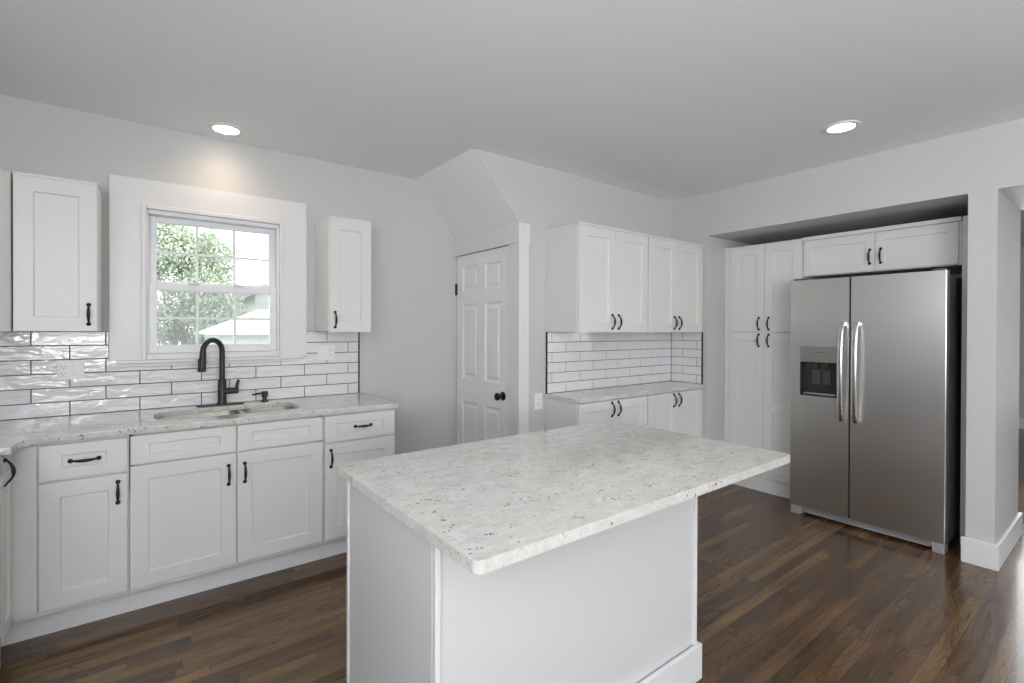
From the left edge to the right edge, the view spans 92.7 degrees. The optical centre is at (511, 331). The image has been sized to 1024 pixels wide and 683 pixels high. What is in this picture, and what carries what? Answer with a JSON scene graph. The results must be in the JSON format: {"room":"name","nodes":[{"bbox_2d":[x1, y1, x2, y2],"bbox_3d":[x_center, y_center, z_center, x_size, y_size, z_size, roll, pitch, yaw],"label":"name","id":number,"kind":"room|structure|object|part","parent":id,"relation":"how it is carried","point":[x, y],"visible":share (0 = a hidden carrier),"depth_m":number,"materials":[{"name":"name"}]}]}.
{"room":"kitchen","nodes":[
{"label":"kitchen","id":0,"kind":"room"},
{"bbox_2d":[0,94,459,454],"bbox_3d":[-1.800,0.073,3.254,3.608,2.591,0.160,0,0,-37],"label":"wall","id":1,"kind":"structure","parent":0,"point":[408,357],"depth_m":3.62,"materials":[{"name":"paint"}]},
{"bbox_2d":[0,168,12,331],"bbox_3d":[-2.616,-0.383,2.157,0.575,0.762,0.581,0,0,-37],"label":"upper cabinet","id":2,"kind":"object","parent":1,"relation":"attached to","point":[6,177],"visible":0.67,"depth_m":2.29,"materials":[{"name":"paint"}]},
{"bbox_2d":[12,171,101,331],"bbox_3d":[-2.329,-0.384,2.519,0.312,0.762,0.356,0,0,-37],"label":"upper cabinet","id":3,"kind":"object","parent":1,"relation":"attached to","point":[57,222],"visible":1,"depth_m":2.41,"materials":[{"name":"paint"}]},
{"bbox_3d":[-2.256,-0.757,2.422,0.312,0.014,0.032,0,0,-37],"label":"trim","id":4,"kind":"part","parent":3,"relation":"part of","materials":[{"name":"paint"}]},
{"bbox_3d":[-2.138,-0.089,2.465,0.020,0.118,0.035,0,0,-37],"label":"handle","id":5,"kind":"part","parent":3,"relation":"part of","materials":[{"name":"black metal"}]},
{"bbox_2d":[0,332,359,420],"bbox_3d":[-2.078,0.226,2.934,2.358,0.458,0.014,0,0,-37],"label":"tile backsplash","id":6,"kind":"structure","parent":1,"relation":"attached to","point":[30,387],"depth_m":2.82,"materials":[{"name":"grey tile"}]},
{"bbox_2d":[57,360,83,379],"bbox_3d":[-2.409,0.207,2.665,0.112,0.105,0.014,0,0,-37],"label":"wall outlet","id":7,"kind":"object","parent":6,"relation":"attached to","point":[66,369],"visible":1,"depth_m":2.67,"materials":[{"name":"white plastic"}]},
{"bbox_2d":[59,364,67,376],"bbox_3d":[-2.432,0.207,2.648,0.034,0.068,0.004,0,0,-37],"label":"socket","id":8,"kind":"object","parent":7,"relation":"attached to","point":[63,368],"depth_m":2.65,"materials":[{"name":"grey plastic"}]},
{"bbox_2d":[73,363,81,375],"bbox_3d":[-2.387,0.207,2.682,0.034,0.068,0.004,0,0,-37],"label":"switch","id":9,"kind":"object","parent":7,"relation":"attached to","point":[77,367],"depth_m":2.68,"materials":[{"name":"white plastic"}]},
{"bbox_2d":[318,345,334,359],"bbox_3d":[-1.326,0.147,3.492,0.115,0.108,0.014,0,0,-37],"label":"wall outlet","id":10,"kind":"object","parent":6,"relation":"attached to","point":[325,352],"visible":1,"depth_m":3.49,"materials":[{"name":"white plastic"}]},
{"bbox_2d":[320,348,324,356],"bbox_3d":[-1.349,0.147,3.475,0.034,0.068,0.004,0,0,-37],"label":"switch","id":11,"kind":"object","parent":10,"relation":"attached to","point":[322,350],"depth_m":3.47,"materials":[{"name":"white plastic"}]},
{"bbox_2d":[328,348,332,356],"bbox_3d":[-1.303,0.147,3.510,0.034,0.068,0.004,0,0,-37],"label":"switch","id":12,"kind":"object","parent":10,"relation":"attached to","point":[330,350],"depth_m":3.51,"materials":[{"name":"white plastic"}]},
{"bbox_3d":[-1.143,0.225,3.648,0.005,0.458,0.013,0,0,-37],"label":"edge trim","id":13,"kind":"part","parent":6,"relation":"part of","materials":[{"name":"grey metal"}]},
{"bbox_2d":[109,174,306,366],"bbox_3d":[-1.897,-0.346,3.138,1.063,1.094,0.182,0,0,-37],"label":"window","id":14,"kind":"structure","parent":1,"relation":"in","point":[136,205],"depth_m":3.02,"materials":[{"name":"paint"}]},
{"bbox_3d":[-1.881,0.164,3.128,1.003,0.074,0.142,0,0,-37],"label":"sill","id":15,"kind":"part","parent":14,"relation":"part of","materials":[{"name":"paint"}]},
{"bbox_3d":[-1.915,-0.489,3.158,0.698,0.425,0.030,0,0,-37],"label":"sash","id":16,"kind":"part","parent":14,"relation":"part of","materials":[{"name":"white plastic"}]},
{"bbox_3d":[-1.893,-0.085,3.128,0.698,0.423,0.035,0,0,-37],"label":"sash","id":17,"kind":"part","parent":14,"relation":"part of","materials":[{"name":"white plastic"}]},
{"bbox_2d":[315,216,370,331],"bbox_3d":[-1.172,-0.383,3.403,0.288,0.766,0.356,0,0,-37],"label":"upper cabinet","id":18,"kind":"object","parent":1,"relation":"attached to","point":[342,245],"visible":1,"depth_m":3.30,"materials":[{"name":"paint"}]},
{"bbox_3d":[-1.159,-0.081,3.214,0.020,0.118,0.035,0,0,-37],"label":"handle","id":19,"kind":"part","parent":18,"relation":"part of","materials":[{"name":"black metal"}]},
{"bbox_3d":[-1.099,-0.758,3.306,0.288,0.014,0.032,0,0,-37],"label":"trim","id":20,"kind":"part","parent":18,"relation":"part of","materials":[{"name":"paint"}]},
{"bbox_2d":[414,148,517,239],"bbox_3d":[-0.360,-0.987,3.701,0.413,0.466,0.864,0,0,-37],"label":"ceiling","id":21,"kind":"structure","parent":0,"point":[460,190],"depth_m":3.64,"materials":[{"name":"paint"}]},
{"bbox_2d":[0,0,1023,246],"bbox_3d":[3.921,-1.259,2.229,11.460,0.120,8.798,0,0,-37],"label":"ceiling","id":22,"kind":"structure","parent":0,"point":[669,100],"depth_m":2.31,"materials":[{"name":"paint"}]},
{"bbox_2d":[207,122,243,135],"bbox_3d":[-1.720,-1.214,2.937,0.192,0.012,0.192,0,0,-37],"label":"recessed light","id":23,"kind":"object","parent":22,"relation":"in","point":[218,127],"visible":1,"depth_m":2.92,"materials":[{"name":"white plastic"}]},
{"bbox_2d":[822,120,860,133],"bbox_3d":[1.940,-1.202,2.878,0.192,0.012,0.192,0,0,-37],"label":"recessed light","id":24,"kind":"object","parent":22,"relation":"in","point":[847,125],"visible":1,"depth_m":2.86,"materials":[{"name":"white plastic"}]},
{"bbox_2d":[0,428,1023,682],"bbox_3d":[3.913,1.452,2.244,11.460,0.120,8.798,0,0,-37],"label":"floor","id":25,"kind":"structure","parent":0,"point":[784,595],"depth_m":2.34,"materials":[{"name":"brown wood"}]},
{"bbox_2d":[0,453,11,667],"bbox_3d":[-2.014,0.910,1.460,0.670,0.875,0.758,0,0,-37],"label":"dishwasher","id":26,"kind":"object","parent":25,"relation":"on","point":[5,476],"visible":1,"depth_m":1.91,"materials":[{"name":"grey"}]},
{"bbox_3d":[-1.798,1.248,1.628,0.016,0.160,0.750,0,0,-37],"label":"drawer","id":27,"kind":"part","parent":26,"relation":"part of","materials":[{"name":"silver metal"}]},
{"bbox_3d":[-1.796,0.873,1.626,0.018,0.570,0.750,0,0,-37],"label":"oven door","id":28,"kind":"part","parent":26,"relation":"part of","materials":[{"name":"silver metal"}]},
{"bbox_3d":[-1.768,0.540,1.646,0.052,0.032,0.440,0,0,-37],"label":"handle","id":29,"kind":"part","parent":26,"relation":"part of","materials":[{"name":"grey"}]},
{"bbox_2d":[0,453,15,643],"bbox_3d":[-2.340,0.933,1.866,0.660,0.884,0.270,0,0,-37],"label":"base cabinet","id":30,"kind":"object","parent":25,"relation":"on","point":[7,465],"visible":0.85,"depth_m":2.03,"materials":[{"name":"paint"}]},
{"bbox_3d":[-2.031,0.565,1.975,0.035,0.118,0.020,0,0,-37],"label":"handle","id":31,"kind":"part","parent":30,"relation":"part of","materials":[{"name":"black metal"}]},
{"bbox_2d":[1,435,129,646],"bbox_3d":[-2.195,0.930,2.438,0.455,0.884,0.662,0,0,-37],"label":"base cabinet","id":32,"kind":"object","parent":25,"relation":"on","point":[71,530],"visible":0.94,"depth_m":2.22,"materials":[{"name":"paint"}]},
{"bbox_3d":[-2.139,0.870,2.125,0.104,0.737,0.012,0,0,-37],"label":"filler panel","id":33,"kind":"part","parent":32,"relation":"part of","materials":[{"name":"paint"}]},
{"bbox_3d":[-1.967,0.584,2.249,0.307,0.157,0.020,0,0,-37],"label":"drawer","id":34,"kind":"part","parent":32,"relation":"part of","materials":[{"name":"paint"}]},
{"bbox_3d":[-1.968,0.956,2.252,0.307,0.565,0.020,0,0,-37],"label":"door","id":35,"kind":"part","parent":32,"relation":"part of","materials":[{"name":"paint"}]},
{"bbox_3d":[-1.950,0.585,2.227,0.118,0.020,0.035,0,0,-37],"label":"handle","id":36,"kind":"part","parent":32,"relation":"part of","materials":[{"name":"black metal"}]},
{"bbox_3d":[-1.857,0.759,2.300,0.020,0.118,0.035,0,0,-37],"label":"handle","id":37,"kind":"part","parent":32,"relation":"part of","materials":[{"name":"black metal"}]},
{"bbox_2d":[129,415,322,610],"bbox_3d":[-1.655,0.929,2.851,0.904,0.884,0.662,0,0,-37],"label":"base cabinet","id":38,"kind":"object","parent":25,"relation":"on","point":[212,507],"visible":0.98,"depth_m":2.58,"materials":[{"name":"paint"}]},
{"bbox_3d":[-1.659,0.570,2.485,0.446,0.137,0.020,0,0,-37],"label":"false drawer","id":39,"kind":"part","parent":38,"relation":"part of","materials":[{"name":"paint"}]},
{"bbox_3d":[-1.660,0.943,2.487,0.446,0.591,0.020,0,0,-37],"label":"door","id":40,"kind":"part","parent":38,"relation":"part of","materials":[{"name":"paint"}]},
{"bbox_2d":[0,393,398,455],"bbox_3d":[-1.821,0.473,2.613,2.394,0.030,0.834,0,0,-37],"label":"countertop","id":41,"kind":"structure","parent":38,"relation":"on","point":[15,434],"depth_m":2.56,"materials":[{"name":"white stone"}]},
{"bbox_2d":[196,338,244,406],"bbox_3d":[-1.792,0.245,3.015,0.263,0.422,0.138,0,0,-37],"label":"faucet","id":42,"kind":"object","parent":41,"relation":"on","point":[223,391],"visible":1,"depth_m":3.03,"materials":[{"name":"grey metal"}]},
{"bbox_3d":[-1.829,0.168,2.985,0.031,0.267,0.167,0,0,16],"label":"spout","id":43,"kind":"part","parent":42,"relation":"part of","materials":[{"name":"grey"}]},
{"bbox_3d":[-1.817,0.453,3.048,0.262,0.006,0.056,0,0,-37],"label":"deck plate","id":44,"kind":"part","parent":42,"relation":"part of","materials":[{"name":"grey"}]},
{"bbox_3d":[-1.764,0.344,3.065,0.102,0.093,0.040,0,0,-16],"label":"handle lever","id":45,"kind":"part","parent":42,"relation":"part of","materials":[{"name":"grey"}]},
{"bbox_2d":[157,406,294,419],"bbox_3d":[-1.657,0.589,2.875,0.764,0.200,0.410,0,0,-37],"label":"sink","id":46,"kind":"object","parent":41,"relation":"in","point":[252,410],"visible":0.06,"depth_m":3.02,"materials":[{"name":"silver metal"}]},
{"bbox_3d":[-1.781,0.589,2.780,0.451,0.200,0.410,0,0,-37],"label":"bowl","id":47,"kind":"part","parent":46,"relation":"part of","materials":[{"name":"silver metal"}]},
{"bbox_3d":[-1.477,0.574,3.012,0.312,0.170,0.410,0,0,-37],"label":"bowl","id":48,"kind":"part","parent":46,"relation":"part of","materials":[{"name":"silver metal"}]},
{"bbox_2d":[252,391,268,401],"bbox_3d":[-1.643,0.422,3.182,0.048,0.066,0.107,0,0,43],"label":"soap dispenser","id":49,"kind":"object","parent":41,"relation":"on","point":[264,394],"visible":1,"depth_m":3.19,"materials":[{"name":"grey metal"}]},
{"bbox_3d":[-1.671,0.629,2.871,0.904,0.284,0.607,0,0,-37],"label":"frame","id":50,"kind":"part","parent":38,"relation":"part of","materials":[{"name":"paint"}]},
{"bbox_3d":[-1.493,0.758,2.578,0.020,0.118,0.035,0,0,-37],"label":"handle","id":51,"kind":"part","parent":38,"relation":"part of","materials":[{"name":"black metal"}]},
{"bbox_3d":[-1.433,0.758,2.624,0.020,0.118,0.035,0,0,-37],"label":"handle","id":52,"kind":"part","parent":38,"relation":"part of","materials":[{"name":"black metal"}]},
{"bbox_3d":[-1.301,0.569,2.758,0.443,0.137,0.020,0,0,-37],"label":"false drawer","id":53,"kind":"part","parent":38,"relation":"part of","materials":[{"name":"paint"}]},
{"bbox_3d":[-1.302,0.942,2.760,0.443,0.591,0.020,0,0,-37],"label":"door","id":54,"kind":"part","parent":38,"relation":"part of","materials":[{"name":"paint"}]},
{"bbox_2d":[320,408,394,558],"bbox_3d":[-1.115,0.929,3.262,0.450,0.884,0.662,0,0,-37],"label":"base cabinet","id":55,"kind":"object","parent":25,"relation":"on","point":[362,435],"visible":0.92,"depth_m":2.97,"materials":[{"name":"paint"}]},
{"bbox_3d":[-1.070,0.756,2.901,0.020,0.118,0.035,0,0,-37],"label":"handle","id":56,"kind":"part","parent":55,"relation":"part of","materials":[{"name":"black metal"}]},
{"bbox_3d":[-0.940,0.580,3.034,0.440,0.155,0.020,0,0,-37],"label":"drawer","id":57,"kind":"part","parent":55,"relation":"part of","materials":[{"name":"paint"}]},
{"bbox_3d":[-0.941,0.954,3.036,0.440,0.568,0.020,0,0,-37],"label":"door","id":58,"kind":"part","parent":55,"relation":"part of","materials":[{"name":"paint"}]},
{"bbox_3d":[-0.914,0.580,3.019,0.118,0.020,0.035,0,0,-37],"label":"handle","id":59,"kind":"part","parent":55,"relation":"part of","materials":[{"name":"black metal"}]},
{"bbox_2d":[346,482,701,682],"bbox_3d":[0.063,0.946,1.869,1.208,0.872,0.723,0,0,-37],"label":"kitchen island","id":60,"kind":"object","parent":25,"relation":"on","point":[617,604],"visible":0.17,"depth_m":1.54,"materials":[{"name":"paint"}]},
{"bbox_3d":[-0.586,0.945,1.761,0.016,0.871,0.018,0,0,-37],"label":"corner post","id":61,"kind":"part","parent":60,"relation":"part of","materials":[{"name":"paint"}]},
{"bbox_3d":[-0.396,0.947,1.511,0.005,0.871,0.626,0,0,-37],"label":"panel","id":62,"kind":"part","parent":60,"relation":"part of","materials":[{"name":"paint"}]},
{"bbox_3d":[-0.191,0.949,1.247,0.016,0.871,0.010,0,0,-37],"label":"corner post","id":63,"kind":"part","parent":60,"relation":"part of","materials":[{"name":"paint"}]},
{"bbox_2d":[337,420,789,574],"bbox_3d":[0.233,0.496,1.845,1.486,0.030,0.930,0,0,-37],"label":"island countertop","id":64,"kind":"structure","parent":60,"relation":"on","point":[489,505],"depth_m":1.58,"materials":[{"name":"white stone"}]},
{"bbox_3d":[0.081,1.312,1.847,1.208,0.140,0.660,0,0,-37],"label":"molding","id":65,"kind":"part","parent":60,"relation":"part of","materials":[{"name":"paint"}]},
{"bbox_3d":[0.728,0.948,1.956,0.018,0.871,0.020,0,0,-37],"label":"corner post","id":66,"kind":"part","parent":60,"relation":"part of","materials":[{"name":"paint"}]},
{"bbox_2d":[546,395,646,429],"bbox_3d":[0.666,0.932,3.714,0.764,0.884,0.378,0,0,-37],"label":"base cabinet","id":67,"kind":"object","parent":25,"relation":"on","point":[559,414],"visible":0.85,"depth_m":3.55,"materials":[{"name":"paint"}]},
{"bbox_3d":[0.601,0.877,3.482,0.370,0.756,0.020,0,0,-37],"label":"door","id":68,"kind":"part","parent":67,"relation":"part of","materials":[{"name":"paint"}]},
{"bbox_3d":[0.795,0.565,3.593,0.020,0.118,0.035,0,0,-37],"label":"handle","id":69,"kind":"part","parent":67,"relation":"part of","materials":[{"name":"black metal"}]},
{"bbox_2d":[544,381,705,403],"bbox_3d":[0.970,0.474,3.955,1.576,0.030,0.358,0,0,-37],"label":"countertop","id":70,"kind":"structure","parent":67,"relation":"on","point":[608,393],"depth_m":3.77,"materials":[{"name":"white stone"}]},
{"bbox_3d":[0.900,0.877,3.711,0.376,0.756,0.020,0,0,-37],"label":"door","id":71,"kind":"part","parent":67,"relation":"part of","materials":[{"name":"paint"}]},
{"bbox_2d":[646,388,701,436],"bbox_3d":[1.285,0.931,4.186,0.791,0.884,0.378,0,0,-37],"label":"base cabinet","id":72,"kind":"object","parent":25,"relation":"on","point":[677,411],"visible":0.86,"depth_m":4.06,"materials":[{"name":"paint"}]},
{"bbox_3d":[1.207,0.876,3.945,0.366,0.756,0.020,0,0,-37],"label":"door","id":73,"kind":"part","parent":72,"relation":"part of","materials":[{"name":"paint"}]},
{"bbox_3d":[1.506,0.876,4.173,0.378,0.756,0.020,0,0,-37],"label":"door","id":74,"kind":"part","parent":72,"relation":"part of","materials":[{"name":"paint"}]},
{"bbox_2d":[724,239,813,498],"bbox_3d":[2.378,0.308,4.379,0.675,2.135,0.648,0,0,-37],"label":"pantry cabinet","id":75,"kind":"object","parent":25,"relation":"on","point":[758,278],"visible":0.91,"depth_m":4.20,"materials":[{"name":"paint"}]},
{"bbox_3d":[2.067,0.627,4.304,0.020,1.245,0.302,0,0,-37],"label":"door","id":76,"kind":"part","parent":75,"relation":"part of","materials":[{"name":"paint"}]},
{"bbox_3d":[2.071,-0.374,4.299,0.020,0.746,0.302,0,0,-37],"label":"door","id":77,"kind":"part","parent":75,"relation":"part of","materials":[{"name":"paint"}]},
{"bbox_3d":[2.250,0.629,4.065,0.020,1.245,0.294,0,0,-37],"label":"door","id":78,"kind":"part","parent":75,"relation":"part of","materials":[{"name":"paint"}]},
{"bbox_3d":[2.253,-0.372,4.059,0.020,0.746,0.294,0,0,-37],"label":"door","id":79,"kind":"part","parent":75,"relation":"part of","materials":[{"name":"paint"}]},
{"bbox_2d":[790,268,961,554],"bbox_3d":[2.668,0.490,3.578,0.806,1.782,0.910,0,0,-37],"label":"refrigerator","id":80,"kind":"object","parent":25,"relation":"on","point":[875,360],"visible":1,"depth_m":3.29,"materials":[{"name":"grey metal"}]},
{"bbox_3d":[2.267,0.167,3.595,0.052,0.112,0.250,0,0,-37],"label":"control panel","id":81,"kind":"part","parent":80,"relation":"part of","materials":[{"name":"silver metal"}]},
{"bbox_3d":[2.271,0.461,3.603,0.062,1.697,0.388,0,0,-37],"label":"freezer door","id":82,"kind":"part","parent":80,"relation":"part of","materials":[{"name":"silver metal"}]},
{"bbox_3d":[2.315,0.281,3.437,0.073,0.701,0.033,0,0,-37],"label":"handle","id":83,"kind":"part","parent":80,"relation":"part of","materials":[{"name":"silver metal"}]},
{"bbox_3d":[2.367,0.281,3.369,0.073,0.701,0.033,0,0,-37],"label":"handle","id":84,"kind":"part","parent":80,"relation":"part of","materials":[{"name":"silver metal"}]},
{"bbox_3d":[2.550,0.464,3.236,0.062,1.697,0.510,0,0,-37],"label":"fresh food door","id":85,"kind":"part","parent":80,"relation":"part of","materials":[{"name":"silver metal"}]},
{"bbox_2d":[960,216,967,544],"bbox_3d":[3.186,0.316,3.341,0.630,2.135,0.058,0,0,-37],"label":"end panel","id":86,"kind":"object","parent":25,"relation":"on","point":[965,218],"visible":0.2,"depth_m":3.16,"materials":[{"name":"paint"}]},
{"bbox_2d":[473,148,671,432],"bbox_3d":[0.584,0.077,3.960,2.227,2.591,0.120,0,0,-37],"label":"wall","id":87,"kind":"structure","parent":0,"point":[543,198],"depth_m":3.62,"materials":[{"name":"paint"}]},
{"bbox_2d":[534,393,541,409],"bbox_3d":[0.194,0.510,3.584,0.074,0.118,0.009,0,0,-37],"label":"wall outlet","id":88,"kind":"object","parent":87,"relation":"attached to","point":[537,397],"visible":1,"depth_m":3.58,"materials":[{"name":"white plastic"}]},
{"bbox_2d":[546,221,648,331],"bbox_3d":[0.670,-0.380,3.707,0.764,0.764,0.378,0,0,-37],"label":"upper cabinet","id":89,"kind":"object","parent":87,"relation":"attached to","point":[597,275],"visible":1,"depth_m":3.53,"materials":[{"name":"paint"}]},
{"bbox_3d":[0.605,-0.370,3.475,0.370,0.746,0.020,0,0,-37],"label":"door","id":90,"kind":"part","parent":89,"relation":"part of","materials":[{"name":"paint"}]},
{"bbox_3d":[0.753,-0.753,3.598,0.764,0.016,0.040,0,0,-37],"label":"trim","id":91,"kind":"part","parent":89,"relation":"part of","materials":[{"name":"paint"}]},
{"bbox_3d":[0.742,-0.074,3.548,0.020,0.118,0.035,0,0,-37],"label":"handle","id":92,"kind":"part","parent":89,"relation":"part of","materials":[{"name":"black metal"}]},
{"bbox_3d":[0.797,-0.074,3.590,0.020,0.118,0.035,0,0,-37],"label":"handle","id":93,"kind":"part","parent":89,"relation":"part of","materials":[{"name":"black metal"}]},
{"bbox_3d":[0.904,-0.370,3.704,0.376,0.746,0.020,0,0,-37],"label":"door","id":94,"kind":"part","parent":89,"relation":"part of","materials":[{"name":"paint"}]},
{"bbox_2d":[545,332,702,393],"bbox_3d":[0.969,0.230,3.973,1.559,0.458,0.329,0,0,-37],"label":"tile backsplash","id":95,"kind":"structure","parent":87,"relation":"attached to","point":[575,361],"depth_m":4.12,"materials":[{"name":"grey tile"}]},
{"bbox_3d":[0.257,0.230,3.628,0.008,0.458,0.012,0,0,-37],"label":"edge trim","id":96,"kind":"part","parent":95,"relation":"part of","materials":[{"name":"grey metal"}]},
{"bbox_3d":[1.681,0.231,4.314,0.012,0.458,0.008,0,0,-37],"label":"edge trim","id":97,"kind":"part","parent":95,"relation":"part of","materials":[{"name":"grey metal"}]},
{"bbox_2d":[647,235,704,331],"bbox_3d":[1.289,-0.381,4.179,0.791,0.764,0.378,0,0,-37],"label":"upper cabinet","id":98,"kind":"object","parent":87,"relation":"attached to","point":[675,267],"visible":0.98,"depth_m":4.02,"materials":[{"name":"paint"}]},
{"bbox_3d":[1.211,-0.371,3.938,0.366,0.746,0.020,0,0,-37],"label":"door","id":99,"kind":"part","parent":98,"relation":"part of","materials":[{"name":"paint"}]},
{"bbox_3d":[1.372,-0.754,4.071,0.791,0.016,0.040,0,0,-37],"label":"trim","id":100,"kind":"part","parent":98,"relation":"part of","materials":[{"name":"paint"}]},
{"bbox_3d":[1.510,-0.371,4.166,0.378,0.746,0.020,0,0,-37],"label":"door","id":101,"kind":"part","parent":98,"relation":"part of","materials":[{"name":"paint"}]},
{"bbox_2d":[671,118,1023,543],"bbox_3d":[4.202,0.099,1.921,1.089,2.591,7.752,0,0,-37],"label":"wall","id":102,"kind":"structure","parent":0,"point":[978,174],"depth_m":3.15,"materials":[{"name":"paint"}]},
{"bbox_2d":[802,216,962,278],"bbox_3d":[2.860,-0.599,3.730,0.655,0.315,0.958,0,0,-37],"label":"upper cabinet","id":103,"kind":"object","parent":102,"relation":"attached to","point":[922,246],"visible":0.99,"depth_m":3.50,"materials":[{"name":"paint"}]},
{"bbox_3d":[2.497,-0.586,3.740,0.020,0.274,0.474,0,0,-37],"label":"door","id":104,"kind":"part","parent":103,"relation":"part of","materials":[{"name":"paint"}]},
{"bbox_3d":[2.601,-0.550,3.559,0.035,0.120,0.020,0,0,-37],"label":"handle","id":105,"kind":"part","parent":103,"relation":"part of","materials":[{"name":"black metal"}]},
{"bbox_3d":[2.642,-0.550,3.506,0.035,0.120,0.020,0,0,-37],"label":"handle","id":106,"kind":"part","parent":103,"relation":"part of","materials":[{"name":"black metal"}]},
{"bbox_3d":[2.643,-0.742,3.563,0.042,0.029,0.958,0,0,-37],"label":"trim","id":107,"kind":"part","parent":103,"relation":"part of","materials":[{"name":"paint"}]},
{"bbox_3d":[2.780,-0.583,3.369,0.020,0.274,0.453,0,0,-37],"label":"door","id":108,"kind":"part","parent":103,"relation":"part of","materials":[{"name":"paint"}]},
{"bbox_2d":[961,512,1022,571],"bbox_3d":[3.100,1.310,3.144,0.859,0.150,0.165,0,0,-37],"label":"baseboard","id":109,"kind":"structure","parent":102,"relation":"attached to","point":[983,554],"depth_m":2.91,"materials":[{"name":"paint"}]},
{"bbox_2d":[1019,247,1023,417],"bbox_3d":[6.453,0.095,4.047,5.070,2.591,8.598,0,0,-37],"label":"wall","id":110,"kind":"structure","parent":0,"point":[1021,344],"depth_m":6.96,"materials":[{"name":"paint"}]},
{"bbox_2d":[1019,418,1023,428],"bbox_3d":[8.487,1.315,5.348,0.020,0.150,7.780,0,0,-37],"label":"baseboard","id":111,"kind":"structure","parent":110,"relation":"attached to","point":[1021,420],"depth_m":6.95,"materials":[{"name":"paint"}]},
{"bbox_3d":[-0.199,0.075,3.899,0.119,2.591,0.758,0,0,-37],"label":"wall","id":112,"kind":"structure","parent":0,"visible":0},
{"bbox_2d":[454,222,529,443],"bbox_3d":[-0.203,0.297,3.817,0.150,2.147,0.898,0,0,-37],"label":"door","id":113,"kind":"structure","parent":112,"relation":"in","point":[492,286],"depth_m":3.72,"materials":[{"name":"paint"}]},
{"bbox_3d":[-0.180,-0.703,3.823,0.104,0.147,0.891,0,0,-37],"label":"header casing","id":114,"kind":"part","parent":113,"relation":"part of","materials":[{"name":"paint"}]},
{"bbox_3d":[-0.094,0.477,3.608,0.070,0.066,0.066,0,0,-37],"label":"knob","id":115,"kind":"part","parent":113,"relation":"part of","materials":[{"name":"black metal"}]},
{"bbox_3d":[0.046,0.369,3.531,0.091,2.008,0.128,0,0,-37],"label":"casing","id":116,"kind":"part","parent":113,"relation":"part of","materials":[{"name":"paint"}]},
{"label":"outside","id":117,"kind":"structure","parent":0,"visible":0},
{"bbox_3d":[-15.426,2.136,28.438,70.000,0.100,56.102,0,0,-37],"label":"lawn","id":118,"kind":"structure","parent":117,"visible":0},
{"bbox_2d":[187,231,215,344],"bbox_3d":[-9.220,-0.408,14.742,1.251,5.183,1.393,0,0,-37],"label":"tree","id":119,"kind":"object","parent":118,"relation":"on","point":[211,233],"visible":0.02,"depth_m":14.44,"materials":[{"name":"green plant"}]},
{"bbox_2d":[157,223,247,344],"bbox_3d":[-7.372,-0.347,11.086,3.006,5.113,3.194,0,0,-37],"label":"tree","id":120,"kind":"object","parent":118,"relation":"on","point":[210,304],"visible":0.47,"depth_m":10.78,"materials":[{"name":"green plant"}]},
{"bbox_2d":[199,310,268,343],"bbox_3d":[-3.783,0.920,9.072,3.400,2.620,2.400,0,0,-37],"label":"house","id":121,"kind":"structure","parent":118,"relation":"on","point":[247,331],"depth_m":7.64,"materials":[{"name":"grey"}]},
{"bbox_2d":[229,280,268,314],"bbox_3d":[-6.705,-0.474,18.910,7.700,5.280,7.600,0,0,-37],"label":"house","id":122,"kind":"structure","parent":118,"relation":"on","point":[254,302],"depth_m":14.18,"materials":[{"name":"grey"}]}
]}

